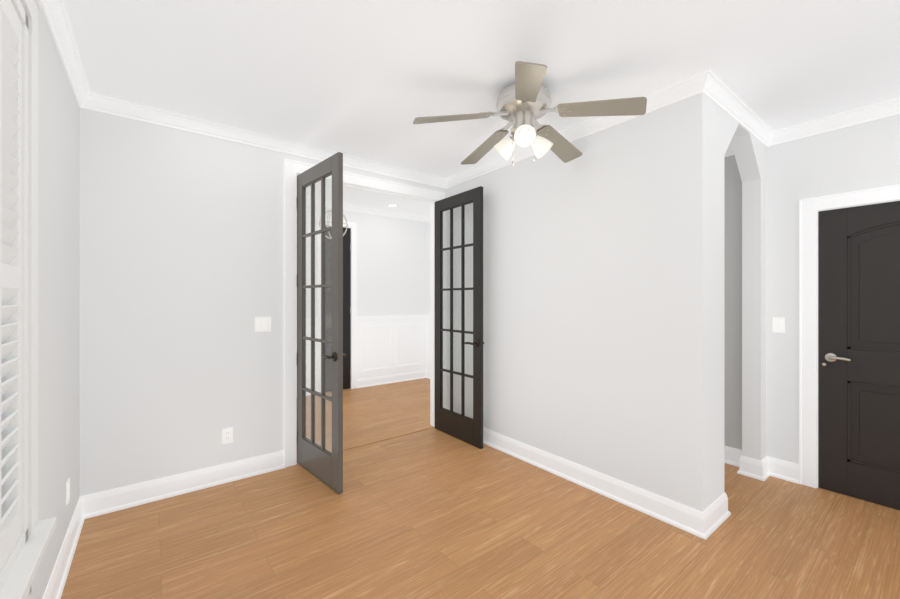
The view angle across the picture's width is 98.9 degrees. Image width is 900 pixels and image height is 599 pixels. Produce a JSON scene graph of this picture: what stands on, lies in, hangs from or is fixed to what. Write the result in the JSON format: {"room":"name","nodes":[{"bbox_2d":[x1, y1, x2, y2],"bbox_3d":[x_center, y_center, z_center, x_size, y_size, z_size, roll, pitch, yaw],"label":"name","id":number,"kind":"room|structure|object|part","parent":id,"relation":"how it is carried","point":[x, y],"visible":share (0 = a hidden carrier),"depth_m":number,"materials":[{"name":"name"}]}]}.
{"room":"empty home office","nodes":[
{"label":"empty home office","id":0,"kind":"room"},
{"bbox_2d":[31,0,79,598],"bbox_3d":[-1.904,0.040,1.744,0.150,2.700,6.850,0,0,-38],"label":"wall","id":1,"kind":"structure","parent":0,"point":[58,286],"depth_m":1.85,"materials":[{"name":"white paint"}]},
{"bbox_2d":[0,0,56,598],"bbox_3d":[-1.127,0.030,0.796,0.215,2.320,1.660,0,0,-38],"label":"window","id":2,"kind":"structure","parent":1,"relation":"in","point":[19,581],"depth_m":1.39,"materials":[{"name":"white wood"}]},
{"bbox_2d":[0,0,27,591],"bbox_3d":[-1.097,-0.075,0.820,0.052,1.860,1.390,0,0,-38],"label":"window shutters","id":3,"kind":"object","parent":2,"relation":"attached to","point":[14,204],"visible":1,"depth_m":1.29,"materials":[{"name":"white wood"}]},
{"bbox_2d":[42,494,89,598],"bbox_3d":[-1.092,1.320,0.842,0.027,0.140,4.070,0,0,-38],"label":"baseboard","id":4,"kind":"structure","parent":1,"relation":"attached to","point":[55,586],"depth_m":2.00,"materials":[{"name":"white wood"}]},
{"bbox_2d":[66,478,69,504],"bbox_3d":[-2.071,1.040,2.089,0.009,0.118,0.072,0,0,-38],"label":"electrical outlet plate","id":5,"kind":"object","parent":1,"relation":"attached to","point":[68,491],"visible":1,"depth_m":2.08,"materials":[{"name":"white plastic"}]},
{"bbox_2d":[40,0,95,108],"bbox_3d":[-1.091,-1.264,0.863,0.055,0.092,4.040,0,0,-38],"label":"crown molding","id":6,"kind":"structure","parent":1,"relation":"attached to","point":[55,12],"depth_m":1.94,"materials":[{"name":"white"}]},
{"bbox_2d":[80,108,445,495],"bbox_3d":[-0.712,-0.080,3.789,4.240,2.940,0.120,0,0,-38],"label":"wall","id":7,"kind":"structure","parent":0,"point":[181,274],"depth_m":2.75,"materials":[{"name":"white paint"}]},
{"bbox_2d":[90,450,285,517],"bbox_3d":[-1.841,1.320,2.821,1.208,0.140,0.027,0,0,-38],"label":"baseboard","id":8,"kind":"structure","parent":7,"relation":"attached to","point":[108,501],"depth_m":2.75,"materials":[{"name":"white wood"}]},
{"bbox_2d":[222,427,232,443],"bbox_3d":[-1.699,1.040,2.941,0.072,0.118,0.010,0,0,-38],"label":"electrical outlet plate","id":9,"kind":"object","parent":7,"relation":"attached to","point":[227,435],"visible":1,"depth_m":2.94,"materials":[{"name":"white plastic"}]},
{"bbox_2d":[255,317,270,331],"bbox_3d":[-1.502,0.200,3.094,0.118,0.118,0.009,0,0,-38],"label":"switch plate","id":10,"kind":"object","parent":7,"relation":"attached to","point":[262,324],"visible":1,"depth_m":3.09,"materials":[{"name":"white plastic"}]},
{"bbox_2d":[88,94,446,188],"bbox_3d":[-1.156,-1.264,3.334,2.860,0.092,0.055,0,0,-38],"label":"crown molding","id":11,"kind":"structure","parent":7,"relation":"attached to","point":[104,104],"depth_m":2.98,"materials":[{"name":"white wood"}]},
{"bbox_2d":[297,152,346,493],"bbox_3d":[-1.031,0.167,3.006,0.159,2.430,0.733,0,0,-44],"label":"french door","id":12,"kind":"structure","parent":7,"relation":"in","point":[321,463],"depth_m":2.93,"materials":[{"name":"grey"}]},
{"bbox_3d":[-1.031,0.107,3.006,0.004,2.086,0.529,0,0,-44],"label":"glass","id":13,"kind":"part","parent":12,"relation":"part of","materials":[{"name":"clear glass"}]},
{"bbox_3d":[-0.848,0.412,2.815,0.159,0.068,0.156,0,0,-44],"label":"handle","id":14,"kind":"part","parent":12,"relation":"part of","materials":[{"name":"brown metal"}]},
{"bbox_2d":[284,159,444,466],"bbox_3d":[-0.758,0.114,3.749,1.662,2.552,0.164,0,0,-38],"label":"door frame","id":15,"kind":"structure","parent":7,"relation":"attached to","point":[293,169],"depth_m":3.23,"materials":[{"name":"white wood"}]},
{"bbox_2d":[435,186,483,448],"bbox_3d":[0.072,0.167,3.857,0.159,2.430,0.733,0,0,-38],"label":"french door","id":16,"kind":"structure","parent":7,"relation":"in","point":[463,427],"depth_m":3.78,"materials":[{"name":"black wood"}]},
{"bbox_3d":[0.072,0.107,3.857,0.004,2.086,0.529,0,0,-38],"label":"glass","id":17,"kind":"part","parent":16,"relation":"part of","materials":[{"name":"clear glass"}]},
{"bbox_3d":[0.234,0.412,3.648,0.159,0.068,0.156,0,0,-38],"label":"handle","id":18,"kind":"part","parent":16,"relation":"part of","materials":[{"name":"brown metal"}]},
{"bbox_2d":[306,204,426,317],"bbox_3d":[-2.137,-0.080,5.626,4.540,2.940,0.150,0,0,-38],"label":"wall","id":19,"kind":"structure","parent":0,"point":[391,266],"depth_m":6.38,"materials":[{"name":"white paint"}]},
{"bbox_2d":[306,318,317,385],"bbox_3d":[-2.585,0.767,5.166,1.606,0.983,0.026,0,0,-38],"label":"wainscoting","id":20,"kind":"structure","parent":19,"relation":"attached to","point":[307,321],"depth_m":5.59,"materials":[{"name":"white"}]},
{"bbox_2d":[317,218,356,392],"bbox_3d":[-1.754,0.095,5.911,0.615,2.590,0.169,0,0,-38],"label":"door frame","id":21,"kind":"structure","parent":19,"relation":"attached to","point":[352,226],"depth_m":5.99,"materials":[{"name":"white"}]},
{"bbox_2d":[325,225,350,391],"bbox_3d":[-1.728,0.138,5.878,0.429,2.489,0.043,0,0,-38],"label":"hall door","id":22,"kind":"structure","parent":19,"relation":"in","point":[346,308],"depth_m":5.93,"materials":[{"name":"black"}]},
{"bbox_2d":[306,197,423,221],"bbox_3d":[-1.811,-1.424,5.750,3.566,0.092,0.055,0,0,-38],"label":"crown molding","id":23,"kind":"structure","parent":19,"relation":"attached to","point":[350,207],"depth_m":6.20,"materials":[{"name":"white wood"}]},
{"bbox_2d":[357,315,425,378],"bbox_3d":[-0.953,0.767,6.432,1.283,0.983,0.026,0,0,-38],"label":"wainscoting","id":24,"kind":"structure","parent":19,"relation":"attached to","point":[388,345],"depth_m":6.40,"materials":[{"name":"white"}]},
{"bbox_2d":[357,370,425,387],"bbox_3d":[-0.950,1.320,6.435,1.293,0.140,0.027,0,0,-38],"label":"baseboard","id":25,"kind":"structure","parent":19,"relation":"attached to","point":[379,380],"depth_m":6.40,"materials":[{"name":"white"}]},
{"bbox_2d":[306,183,429,215],"bbox_3d":[-1.478,-1.510,4.827,4.900,0.080,2.700,0,0,-38],"label":"ceiling","id":26,"kind":"structure","parent":0,"point":[364,198],"depth_m":5.78,"materials":[{"name":"white paint"}]},
{"bbox_2d":[318,210,348,238],"bbox_3d":[-1.433,-1.105,4.735,0.359,0.730,0.359,0,0,-38],"label":"chandelier","id":27,"kind":"object","parent":26,"relation":"hanging from","point":[331,223],"visible":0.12,"depth_m":4.71,"materials":[{"name":"white metal"}]},
{"bbox_2d":[427,221,429,314],"bbox_3d":[-0.532,-0.080,4.006,3.690,2.940,0.004,0,0,-38],"label":"wall","id":28,"kind":"structure","parent":0,"point":[428,268],"depth_m":4.22,"materials":[{"name":"white paint"}]},
{"bbox_2d":[424,215,429,221],"bbox_3d":[0.254,-1.424,5.951,0.055,0.092,2.106,0,0,-38],"label":"crown molding","id":29,"kind":"structure","parent":28,"relation":"attached to","point":[426,218],"depth_m":6.79,"materials":[{"name":"white wood"}]},
{"bbox_2d":[426,315,429,370],"bbox_3d":[0.244,0.767,5.993,0.026,0.983,2.187,0,0,-38],"label":"trim","id":30,"kind":"structure","parent":28,"relation":"attached to","point":[427,316],"depth_m":6.81,"materials":[{"name":"white wood"}]},
{"bbox_2d":[426,370,429,377],"bbox_3d":[0.245,1.320,5.993,0.027,0.140,2.190,0,0,-38],"label":"baseboard","id":31,"kind":"structure","parent":28,"relation":"attached to","point":[427,371],"depth_m":6.81,"materials":[{"name":"white"}]},
{"bbox_2d":[61,378,899,598],"bbox_3d":[-0.189,1.427,3.042,5.050,0.086,7.100,0,0,-38],"label":"floor","id":32,"kind":"structure","parent":0,"point":[432,513],"depth_m":2.25,"materials":[{"name":"brown wood"}]},
{"bbox_2d":[63,0,899,177],"bbox_3d":[0.660,-1.350,2.069,4.900,0.080,4.520,0,0,-38],"label":"ceiling","id":33,"kind":"structure","parent":0,"point":[372,80],"depth_m":2.09,"materials":[{"name":"white paint"}]},
{"bbox_2d":[413,61,646,165],"bbox_3d":[0.470,-1.074,2.449,1.323,0.472,1.327,0,0,-38],"label":"ceiling fan","id":34,"kind":"object","parent":33,"relation":"hanging from","point":[523,104],"visible":1,"depth_m":2.32,"materials":[{"name":"beige wood"}]},
{"bbox_2d":[446,101,679,502],"bbox_3d":[0.731,0.040,3.332,0.120,2.700,2.370,0,0,-38],"label":"wall","id":35,"kind":"structure","parent":0,"point":[581,309],"depth_m":2.86,"materials":[{"name":"white paint"}]},
{"bbox_2d":[444,69,719,187],"bbox_3d":[0.740,-1.264,3.177,0.055,0.092,2.465,0,0,-38],"label":"crown molding","id":36,"kind":"structure","parent":35,"relation":"attached to","point":[712,86],"depth_m":2.72,"materials":[{"name":"white wood"}]},
{"bbox_2d":[483,428,713,539],"bbox_3d":[0.719,1.320,3.229,0.027,0.140,2.517,0,0,-38],"label":"baseboard","id":37,"kind":"structure","parent":35,"relation":"attached to","point":[706,523],"depth_m":2.68,"materials":[{"name":"white wood"}]},
{"bbox_2d":[680,93,765,511],"bbox_3d":[1.968,0.040,2.716,1.320,2.700,0.120,0,0,-38],"label":"wall","id":38,"kind":"structure","parent":0,"point":[710,130],"depth_m":2.36,"materials":[{"name":"white paint"}]},
{"bbox_2d":[705,492,730,530],"bbox_3d":[1.654,1.320,2.385,0.377,0.140,0.037,0,0,-38],"label":"baseboard","id":39,"kind":"structure","parent":38,"relation":"attached to","point":[721,513],"depth_m":2.40,"materials":[{"name":"white wood"}]},
{"bbox_2d":[707,80,775,146],"bbox_3d":[2.002,-1.264,2.631,1.230,0.092,0.055,0,0,-38],"label":"crown molding","id":40,"kind":"structure","parent":38,"relation":"attached to","point":[726,99],"depth_m":2.62,"materials":[{"name":"white wood"}]},
{"bbox_2d":[724,114,899,463],"bbox_3d":[1.564,-0.080,4.434,0.154,2.940,6.850,0,0,-38],"label":"wall","id":41,"kind":"structure","parent":0,"point":[862,156],"depth_m":2.98,"materials":[{"name":"white paint"}]},
{"bbox_2d":[724,143,733,156],"bbox_3d":[1.705,-1.264,4.088,0.055,0.092,2.370,0,0,-38],"label":"crown molding","id":42,"kind":"structure","parent":41,"relation":"attached to","point":[729,152],"depth_m":3.25,"materials":[{"name":"white"}]},
{"bbox_2d":[724,446,749,473],"bbox_3d":[1.711,1.320,4.092,0.040,0.140,2.370,0,0,-38],"label":"baseboard","id":43,"kind":"structure","parent":41,"relation":"attached to","point":[732,456],"depth_m":3.21,"materials":[{"name":"white wood"}]},
{"bbox_2d":[773,317,784,332],"bbox_3d":[2.569,0.200,3.011,0.009,0.118,0.072,0,0,-38],"label":"switch plate","id":44,"kind":"object","parent":41,"relation":"attached to","point":[778,325],"visible":1,"depth_m":3.01,"materials":[{"name":"white plastic"}]},
{"bbox_2d":[772,97,899,144],"bbox_3d":[2.980,-1.264,2.445,0.055,0.092,1.550,0,0,-38],"label":"crown molding","id":45,"kind":"structure","parent":41,"relation":"attached to","point":[891,107],"depth_m":2.72,"materials":[{"name":"white wood"}]},
{"bbox_2d":[799,184,899,487],"bbox_3d":[3.039,0.319,2.515,0.175,2.142,1.114,0,0,-38],"label":"door frame","id":46,"kind":"structure","parent":41,"relation":"attached to","point":[810,209],"depth_m":2.85,"materials":[{"name":"white wood"}]},
{"bbox_2d":[819,201,899,509],"bbox_3d":[2.986,0.368,2.474,0.107,2.032,0.904,0,0,-38],"label":"entry door","id":47,"kind":"structure","parent":41,"relation":"in","point":[859,352],"depth_m":2.67,"materials":[{"name":"grey paint"}]},
{"bbox_3d":[2.748,0.435,2.743,0.062,0.101,0.152,0,0,-38],"label":"handle","id":48,"kind":"part","parent":47,"relation":"part of","materials":[{"name":"silver metal"}]}
]}

